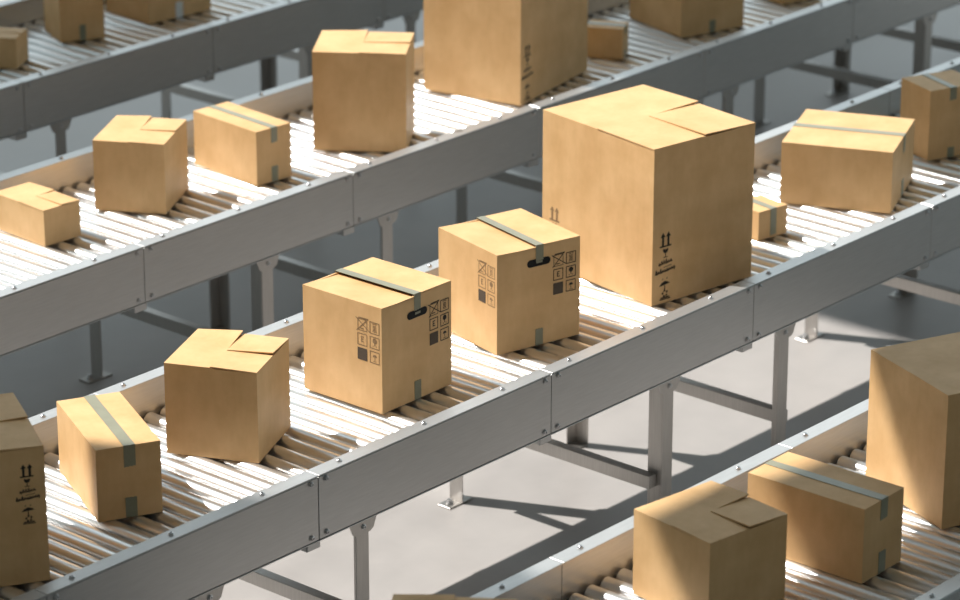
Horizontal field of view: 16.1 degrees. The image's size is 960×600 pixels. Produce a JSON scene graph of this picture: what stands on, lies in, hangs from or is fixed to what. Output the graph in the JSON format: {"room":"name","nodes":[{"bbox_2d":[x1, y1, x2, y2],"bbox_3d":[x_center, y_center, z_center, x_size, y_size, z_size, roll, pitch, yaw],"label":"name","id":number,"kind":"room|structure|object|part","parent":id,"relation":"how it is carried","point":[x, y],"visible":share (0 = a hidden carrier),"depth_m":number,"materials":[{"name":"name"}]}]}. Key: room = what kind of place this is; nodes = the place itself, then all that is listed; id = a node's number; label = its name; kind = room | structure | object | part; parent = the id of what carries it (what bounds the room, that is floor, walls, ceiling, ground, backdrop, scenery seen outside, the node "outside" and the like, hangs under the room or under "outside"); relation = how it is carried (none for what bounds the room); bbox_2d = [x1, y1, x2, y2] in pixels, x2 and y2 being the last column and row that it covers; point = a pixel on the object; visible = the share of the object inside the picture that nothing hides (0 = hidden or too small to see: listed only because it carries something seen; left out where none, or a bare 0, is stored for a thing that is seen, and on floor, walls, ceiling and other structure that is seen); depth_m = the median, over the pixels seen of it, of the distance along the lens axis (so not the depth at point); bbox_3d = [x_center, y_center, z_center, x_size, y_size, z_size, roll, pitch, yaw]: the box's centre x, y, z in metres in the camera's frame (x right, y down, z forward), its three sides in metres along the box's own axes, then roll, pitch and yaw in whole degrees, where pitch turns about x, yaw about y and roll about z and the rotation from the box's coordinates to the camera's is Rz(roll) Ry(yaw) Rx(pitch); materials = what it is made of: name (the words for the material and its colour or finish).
{"room":"distribution warehouse","nodes":[
{"label":"distribution warehouse","id":0,"kind":"room"},
{"bbox_2d":[0,0,959,599],"bbox_3d":[-2.165,-0.485,13.225,36.000,0.135,33.750,17,27,38],"label":"floor","id":1,"kind":"structure","parent":0,"point":[527,506],"depth_m":11.10,"materials":[{"name":"concrete"}]},
{"bbox_2d":[0,0,423,174],"bbox_3d":[-0.681,-0.949,13.160,0.823,0.780,7.230,17,27,38],"label":"conveyor","id":2,"kind":"object","parent":1,"relation":"on","point":[58,83],"visible":0.72,"depth_m":12.23,"materials":[{"name":"metal"}]},
{"bbox_3d":[-1.859,-0.539,11.245,0.045,0.180,0.898,17,27,38],"label":"rail","id":3,"kind":"part","parent":2,"relation":"part of","materials":[{"name":"metal"}]},
{"bbox_2d":[0,27,28,68],"bbox_3d":[-1.726,-0.896,12.018,0.226,0.115,0.132,4,21,10],"label":"cardboard box","id":4,"kind":"object","parent":2,"relation":"on","point":[13,41],"visible":1,"depth_m":11.96,"materials":[{"name":"brown cardboard"}]},
{"bbox_3d":[-1.851,-0.959,12.355,0.045,0.180,0.898,17,27,38],"label":"rail","id":5,"kind":"part","parent":2,"relation":"part of","materials":[{"name":"metal"}]},
{"bbox_3d":[-1.464,-0.348,11.822,0.050,0.591,0.048,17,27,38],"label":"leg","id":6,"kind":"part","parent":2,"relation":"part of","materials":[{"name":"metal"}]},
{"bbox_2d":[43,0,104,42],"bbox_3d":[-1.475,-1.118,12.316,0.168,0.319,0.184,-9,23,-24],"label":"cardboard box","id":7,"kind":"object","parent":2,"relation":"on","point":[64,20],"visible":1,"depth_m":12.27,"materials":[{"name":"brown cardboard"}]},
{"bbox_3d":[-1.268,-0.779,11.880,0.045,0.180,0.898,17,27,38],"label":"rail","id":8,"kind":"part","parent":2,"relation":"part of","materials":[{"name":"metal"}]},
{"bbox_2d":[106,0,210,24],"bbox_3d":[-1.198,-1.177,12.631,0.294,0.207,0.259,-18,27,-40],"label":"cardboard box","id":9,"kind":"object","parent":2,"relation":"on","point":[148,12],"visible":1,"depth_m":12.55,"materials":[{"name":"brown cardboard"}]},
{"bbox_3d":[-1.203,-0.856,13.167,0.050,0.591,0.048,17,27,38],"label":"leg","id":10,"kind":"part","parent":2,"relation":"part of","materials":[{"name":"metal"}]},
{"bbox_3d":[-0.845,-1.002,13.551,0.050,0.591,0.048,17,27,38],"label":"leg","id":11,"kind":"part","parent":2,"relation":"part of","materials":[{"name":"metal"}]},
{"bbox_3d":[-0.676,-1.019,12.514,0.045,0.180,0.898,17,27,38],"label":"rail","id":12,"kind":"part","parent":2,"relation":"part of","materials":[{"name":"metal"}]},
{"bbox_3d":[-0.639,-0.682,12.707,0.050,0.591,0.048,17,27,38],"label":"leg","id":13,"kind":"part","parent":2,"relation":"part of","materials":[{"name":"metal"}]},
{"bbox_3d":[-0.085,-1.259,13.149,0.045,0.180,0.898,17,27,38],"label":"rail","id":14,"kind":"part","parent":2,"relation":"part of","materials":[{"name":"metal"}]},
{"bbox_3d":[-0.281,-0.828,13.091,0.050,0.591,0.048,17,27,38],"label":"leg","id":15,"kind":"part","parent":2,"relation":"part of","materials":[{"name":"metal"}]},
{"bbox_2d":[0,57,959,599],"bbox_3d":[0.466,0.224,10.059,0.823,0.780,9.030,17,27,38],"label":"conveyor","id":16,"kind":"object","parent":1,"relation":"on","point":[339,465],"visible":0.56,"depth_m":9.07,"materials":[{"name":"metal"}]},
{"bbox_2d":[0,392,49,586],"bbox_3d":[-1.239,0.461,8.093,0.346,0.352,0.346,-7,22,-18],"label":"cardboard box","id":17,"kind":"object","parent":16,"relation":"on","point":[24,547],"visible":1,"depth_m":7.99,"materials":[{"name":"brown cardboard"}]},
{"bbox_3d":[-1.304,0.873,7.510,0.045,0.180,0.898,17,27,38],"label":"rail","id":18,"kind":"part","parent":16,"relation":"part of","materials":[{"name":"metal"}]},
{"bbox_3d":[-1.295,0.453,8.620,0.045,0.180,0.898,17,27,38],"label":"rail","id":19,"kind":"part","parent":16,"relation":"part of","materials":[{"name":"metal"}]},
{"bbox_2d":[56,392,162,521],"bbox_3d":[-0.928,0.390,8.507,0.166,0.194,0.345,-8,22,-21],"label":"cardboard box","id":20,"kind":"object","parent":16,"relation":"on","point":[110,457],"visible":1,"depth_m":8.39,"materials":[{"name":"brown cardboard"}]},
{"bbox_3d":[-0.712,0.633,8.145,0.045,0.180,0.898,17,27,38],"label":"rail","id":21,"kind":"part","parent":16,"relation":"part of","materials":[{"name":"metal"}]},
{"bbox_3d":[-0.703,0.213,9.254,0.045,0.180,0.898,17,27,38],"label":"rail","id":22,"kind":"part","parent":16,"relation":"part of","materials":[{"name":"metal"}]},
{"bbox_2d":[164,329,290,462],"bbox_3d":[-0.653,0.243,8.803,0.252,0.258,0.252,6,21,15],"label":"cardboard box","id":23,"kind":"object","parent":16,"relation":"on","point":[227,392],"visible":1,"depth_m":8.71,"materials":[{"name":"brown cardboard"}]},
{"bbox_3d":[-0.317,0.825,8.722,0.050,0.591,0.048,17,27,38],"label":"leg","id":24,"kind":"part","parent":16,"relation":"part of","materials":[{"name":"metal"}]},
{"bbox_2d":[303,257,450,413],"bbox_3d":[-0.276,0.091,9.141,0.286,0.303,0.281,17,26,37],"label":"cardboard box","id":25,"kind":"object","parent":16,"relation":"on","point":[377,332],"visible":1,"depth_m":9.05,"materials":[{"name":"brown cardboard"}]},
{"bbox_3d":[-0.112,-0.026,9.889,0.045,0.180,0.898,17,27,38],"label":"rail","id":26,"kind":"part","parent":16,"relation":"part of","materials":[{"name":"metal"}]},
{"bbox_3d":[-0.121,0.393,8.779,0.045,0.180,0.898,17,27,38],"label":"rail","id":27,"kind":"part","parent":16,"relation":"part of","materials":[{"name":"metal"}]},
{"bbox_3d":[-0.074,0.596,10.150,0.050,0.020,0.103,17,27,38],"label":"foot plate","id":28,"kind":"part","parent":16,"relation":"part of","materials":[{"name":"metal"}]},
{"bbox_3d":[-0.056,0.316,10.066,0.050,0.591,0.048,17,27,38],"label":"leg","id":29,"kind":"part","parent":16,"relation":"part of","materials":[{"name":"metal"}]},
{"bbox_2d":[438,208,579,354],"bbox_3d":[0.081,-0.055,9.535,0.284,0.297,0.287,-14,25,-33],"label":"cardboard box","id":30,"kind":"object","parent":16,"relation":"on","point":[514,275],"visible":0.99,"depth_m":9.44,"materials":[{"name":"brown cardboard"}]},
{"bbox_3d":[0.302,0.171,10.451,0.050,0.591,0.048,17,27,38],"label":"leg","id":31,"kind":"part","parent":16,"relation":"part of","materials":[{"name":"metal"}]},
{"bbox_3d":[0.284,0.450,10.534,0.050,0.020,0.103,17,27,38],"label":"foot plate","id":32,"kind":"part","parent":16,"relation":"part of","materials":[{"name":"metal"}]},
{"bbox_3d":[0.471,0.153,9.413,0.045,0.180,0.898,17,27,38],"label":"rail","id":33,"kind":"part","parent":16,"relation":"part of","materials":[{"name":"metal"}]},
{"bbox_2d":[542,85,754,306],"bbox_3d":[0.490,-0.308,9.970,0.395,0.499,0.486,-16,26,-36],"label":"cardboard box","id":34,"kind":"object","parent":16,"relation":"on","point":[655,185],"visible":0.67,"depth_m":9.82,"materials":[{"name":"brown cardboard"}]},
{"bbox_3d":[0.508,0.490,9.607,0.050,0.591,0.048,17,27,38],"label":"leg","id":35,"kind":"part","parent":16,"relation":"part of","materials":[{"name":"metal"}]},
{"bbox_2d":[752,195,786,240],"bbox_3d":[0.849,-0.251,10.344,0.119,0.093,0.122,-16,26,-37],"label":"cardboard box","id":36,"kind":"object","parent":16,"relation":"on","point":[769,219],"visible":0.58,"depth_m":10.30,"materials":[{"name":"brown cardboard"}]},
{"bbox_3d":[0.866,0.345,9.991,0.050,0.591,0.048,17,27,38],"label":"leg","id":37,"kind":"part","parent":16,"relation":"part of","materials":[{"name":"metal"}]},
{"bbox_3d":[1.109,0.116,11.419,0.050,0.020,0.103,17,27,38],"label":"foot plate","id":38,"kind":"part","parent":16,"relation":"part of","materials":[{"name":"metal"}]},
{"bbox_3d":[1.127,-0.164,11.335,0.050,0.591,0.048,17,27,38],"label":"leg","id":39,"kind":"part","parent":16,"relation":"part of","materials":[{"name":"metal"}]},
{"bbox_3d":[1.071,-0.506,11.158,0.045,0.180,0.898,17,27,38],"label":"rail","id":40,"kind":"part","parent":16,"relation":"part of","materials":[{"name":"metal"}]},
{"bbox_3d":[1.062,-0.087,10.048,0.045,0.180,0.898,17,27,38],"label":"rail","id":41,"kind":"part","parent":16,"relation":"part of","materials":[{"name":"metal"}]},
{"bbox_2d":[780,109,914,213],"bbox_3d":[1.157,-0.440,10.689,0.353,0.200,0.356,6,22,16],"label":"cardboard box","id":42,"kind":"object","parent":16,"relation":"on","point":[831,159],"visible":1,"depth_m":10.55,"materials":[{"name":"brown cardboard"}]},
{"bbox_3d":[1.467,-0.030,11.803,0.050,0.020,0.103,17,27,38],"label":"foot plate","id":43,"kind":"part","parent":16,"relation":"part of","materials":[{"name":"metal"}]},
{"bbox_3d":[1.485,-0.309,11.720,0.050,0.591,0.048,17,27,38],"label":"leg","id":44,"kind":"part","parent":16,"relation":"part of","materials":[{"name":"metal"}]},
{"bbox_3d":[1.663,-0.746,11.792,0.045,0.180,0.898,17,27,38],"label":"rail","id":45,"kind":"part","parent":16,"relation":"part of","materials":[{"name":"metal"}]},
{"bbox_2d":[900,70,959,160],"bbox_3d":[1.499,-0.603,11.069,0.200,0.237,0.169,-10,23,-25],"label":"cardboard box","id":46,"kind":"object","parent":16,"relation":"on","point":[931,99],"visible":0.99,"depth_m":11.00,"materials":[{"name":"brown cardboard"}]},
{"bbox_3d":[1.654,-0.327,10.682,0.045,0.180,0.898,17,27,38],"label":"rail","id":47,"kind":"part","parent":16,"relation":"part of","materials":[{"name":"metal"}]},
{"bbox_2d":[0,0,959,383],"bbox_3d":[0.175,-0.488,11.940,0.823,0.780,8.130,17,27,38],"label":"conveyor","id":48,"kind":"object","parent":1,"relation":"on","point":[121,262],"visible":0.63,"depth_m":10.90,"materials":[{"name":"metal"}]},
{"bbox_2d":[0,182,80,246],"bbox_3d":[-1.348,-0.264,10.339,0.242,0.119,0.140,19,28,41],"label":"cardboard box","id":49,"kind":"object","parent":48,"relation":"on","point":[41,215],"visible":1,"depth_m":10.28,"materials":[{"name":"brown cardboard"}]},
{"bbox_3d":[-1.291,-0.378,10.818,0.045,0.180,0.898,17,27,38],"label":"rail","id":50,"kind":"part","parent":48,"relation":"part of","materials":[{"name":"metal"}]},
{"bbox_3d":[-1.300,0.042,9.708,0.045,0.180,0.898,17,27,38],"label":"rail","id":51,"kind":"part","parent":48,"relation":"part of","materials":[{"name":"metal"}]},
{"bbox_3d":[-1.253,0.244,11.079,0.050,0.020,0.103,17,27,38],"label":"foot plate","id":52,"kind":"part","parent":48,"relation":"part of","materials":[{"name":"metal"}]},
{"bbox_3d":[-1.235,-0.035,10.995,0.050,0.591,0.048,17,27,38],"label":"leg","id":53,"kind":"part","parent":48,"relation":"part of","materials":[{"name":"metal"}]},
{"bbox_2d":[92,115,188,213],"bbox_3d":[-1.058,-0.426,10.608,0.228,0.232,0.260,4,21,10],"label":"cardboard box","id":54,"kind":"object","parent":48,"relation":"on","point":[140,163],"visible":1,"depth_m":10.51,"materials":[{"name":"brown cardboard"}]},
{"bbox_3d":[-0.877,-0.180,11.380,0.050,0.591,0.048,17,27,38],"label":"leg","id":55,"kind":"part","parent":48,"relation":"part of","materials":[{"name":"metal"}]},
{"bbox_3d":[-0.895,0.099,11.463,0.050,0.020,0.103,17,27,38],"label":"foot plate","id":56,"kind":"part","parent":48,"relation":"part of","materials":[{"name":"metal"}]},
{"bbox_2d":[193,102,291,185],"bbox_3d":[-0.761,-0.502,10.882,0.144,0.181,0.313,-19,28,-40],"label":"cardboard box","id":57,"kind":"object","parent":48,"relation":"on","point":[233,140],"visible":1,"depth_m":10.81,"materials":[{"name":"brown cardboard"}]},
{"bbox_3d":[-0.708,-0.198,10.342,0.045,0.180,0.898,17,27,38],"label":"rail","id":58,"kind":"part","parent":48,"relation":"part of","materials":[{"name":"metal"}]},
{"bbox_3d":[-0.699,-0.618,11.452,0.045,0.180,0.898,17,27,38],"label":"rail","id":59,"kind":"part","parent":48,"relation":"part of","materials":[{"name":"metal"}]},
{"bbox_3d":[-0.671,0.139,10.536,0.050,0.591,0.048,17,27,38],"label":"leg","id":60,"kind":"part","parent":48,"relation":"part of","materials":[{"name":"metal"}]},
{"bbox_2d":[312,30,414,151],"bbox_3d":[-0.380,-0.688,11.149,0.306,0.339,0.250,2,21,5],"label":"cardboard box","id":61,"kind":"object","parent":48,"relation":"on","point":[363,80],"visible":0.99,"depth_m":11.04,"materials":[{"name":"brown cardboard"}]},
{"bbox_3d":[-0.313,-0.006,10.920,0.050,0.591,0.048,17,27,38],"label":"leg","id":62,"kind":"part","parent":48,"relation":"part of","materials":[{"name":"metal"}]},
{"bbox_3d":[-0.108,-0.858,12.087,0.045,0.180,0.898,17,27,38],"label":"rail","id":63,"kind":"part","parent":48,"relation":"part of","materials":[{"name":"metal"}]},
{"bbox_3d":[-0.117,-0.438,10.977,0.045,0.180,0.898,17,27,38],"label":"rail","id":64,"kind":"part","parent":48,"relation":"part of","materials":[{"name":"metal"}]},
{"bbox_3d":[-0.052,-0.515,12.264,0.050,0.591,0.048,17,27,38],"label":"leg","id":65,"kind":"part","parent":48,"relation":"part of","materials":[{"name":"metal"}]},
{"bbox_2d":[423,0,587,105],"bbox_3d":[0.092,-0.982,11.758,0.382,0.458,0.484,11,24,28],"label":"cardboard box","id":66,"kind":"object","parent":48,"relation":"on","point":[514,52],"visible":1,"depth_m":11.60,"materials":[{"name":"brown cardboard"}]},
{"bbox_2d":[587,19,628,59],"bbox_3d":[0.451,-0.929,12.105,0.140,0.114,0.098,5,21,14],"label":"cardboard box","id":67,"kind":"object","parent":48,"relation":"on","point":[607,39],"visible":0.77,"depth_m":12.06,"materials":[{"name":"brown cardboard"}]},
{"bbox_3d":[0.484,-1.098,12.721,0.045,0.180,0.898,17,27,38],"label":"rail","id":68,"kind":"part","parent":48,"relation":"part of","materials":[{"name":"metal"}]},
{"bbox_3d":[0.475,-0.678,11.611,0.045,0.180,0.898,17,27,38],"label":"rail","id":69,"kind":"part","parent":48,"relation":"part of","materials":[{"name":"metal"}]},
{"bbox_2d":[629,0,743,37],"bbox_3d":[0.759,-1.157,12.469,0.284,0.283,0.326,-13,24,-31],"label":"cardboard box","id":70,"kind":"object","parent":48,"relation":"on","point":[679,18],"visible":1,"depth_m":12.38,"materials":[{"name":"brown cardboard"}]},
{"bbox_3d":[0.870,-0.486,12.189,0.050,0.591,0.048,17,27,38],"label":"leg","id":71,"kind":"part","parent":48,"relation":"part of","materials":[{"name":"metal"}]},
{"bbox_3d":[1.131,-0.995,13.533,0.050,0.591,0.048,17,27,38],"label":"leg","id":72,"kind":"part","parent":48,"relation":"part of","materials":[{"name":"metal"}]},
{"bbox_3d":[1.113,-0.716,13.617,0.050,0.020,0.103,17,27,38],"label":"foot plate","id":73,"kind":"part","parent":48,"relation":"part of","materials":[{"name":"metal"}]},
{"bbox_3d":[1.066,-0.918,12.246,0.045,0.180,0.898,17,27,38],"label":"rail","id":74,"kind":"part","parent":48,"relation":"part of","materials":[{"name":"metal"}]},
{"bbox_2d":[770,0,802,4],"bbox_3d":[1.152,-1.238,12.819,0.181,0.188,0.180,-15,25,-35],"label":"cardboard box","id":75,"kind":"object","parent":48,"relation":"on","point":[783,2],"visible":1,"depth_m":12.75,"materials":[{"name":"brown cardboard"}]},
{"bbox_3d":[1.471,-0.861,14.001,0.050,0.020,0.103,17,27,38],"label":"foot plate","id":76,"kind":"part","parent":48,"relation":"part of","materials":[{"name":"metal"}]},
{"bbox_3d":[1.489,-1.140,13.918,0.050,0.591,0.048,17,27,38],"label":"leg","id":77,"kind":"part","parent":48,"relation":"part of","materials":[{"name":"metal"}]},
{"bbox_3d":[1.658,-1.158,12.880,0.045,0.180,0.898,17,27,38],"label":"rail","id":78,"kind":"part","parent":48,"relation":"part of","materials":[{"name":"metal"}]},
{"bbox_3d":[1.695,-0.821,13.073,0.050,0.591,0.048,17,27,38],"label":"leg","id":79,"kind":"part","parent":48,"relation":"part of","materials":[{"name":"metal"}]},
{"bbox_2d":[471,399,959,599],"bbox_3d":[1.053,0.823,8.475,0.823,0.780,7.230,17,27,38],"label":"conveyor","id":80,"kind":"object","parent":1,"relation":"on","point":[599,566],"visible":0.21,"depth_m":8.10,"materials":[{"name":"metal"}]},
{"bbox_2d":[392,594,517,599],"bbox_3d":[-0.064,0.804,7.299,0.270,0.272,0.226,2,21,5],"label":"cardboard box","id":81,"kind":"object","parent":80,"relation":"on","point":[395,596],"visible":1,"depth_m":7.35,"materials":[{"name":"brown cardboard"}]},
{"bbox_3d":[-0.117,0.812,7.670,0.045,0.180,0.898,17,27,38],"label":"rail","id":82,"kind":"part","parent":80,"relation":"part of","materials":[{"name":"metal"}]},
{"bbox_3d":[0.475,0.573,8.305,0.045,0.180,0.898,17,27,38],"label":"rail","id":83,"kind":"part","parent":80,"relation":"part of","materials":[{"name":"metal"}]},
{"bbox_2d":[633,481,787,599],"bbox_3d":[0.536,0.589,7.936,0.253,0.224,0.253,-17,27,-38],"label":"cardboard box","id":84,"kind":"object","parent":80,"relation":"on","point":[709,540],"visible":1,"depth_m":7.87,"materials":[{"name":"brown cardboard"}]},
{"bbox_3d":[1.066,0.333,8.939,0.045,0.180,0.898,17,27,38],"label":"rail","id":85,"kind":"part","parent":80,"relation":"part of","materials":[{"name":"metal"}]},
{"bbox_2d":[747,452,903,583],"bbox_3d":[0.827,0.520,8.162,0.339,0.194,0.167,16,26,37],"label":"cardboard box","id":86,"kind":"object","parent":80,"relation":"on","point":[841,522],"visible":0.82,"depth_m":8.08,"materials":[{"name":"brown cardboard"}]},
{"bbox_2d":[865,332,959,528],"bbox_3d":[1.203,0.313,8.474,0.341,0.359,0.340,-10,23,-25],"label":"cardboard box","id":87,"kind":"object","parent":80,"relation":"on","point":[913,430],"visible":0.97,"depth_m":8.38,"materials":[{"name":"brown cardboard"}]},
{"bbox_3d":[1.057,0.752,7.829,0.045,0.180,0.898,17,27,38],"label":"rail","id":88,"kind":"part","parent":80,"relation":"part of","materials":[{"name":"metal"}]}
]}

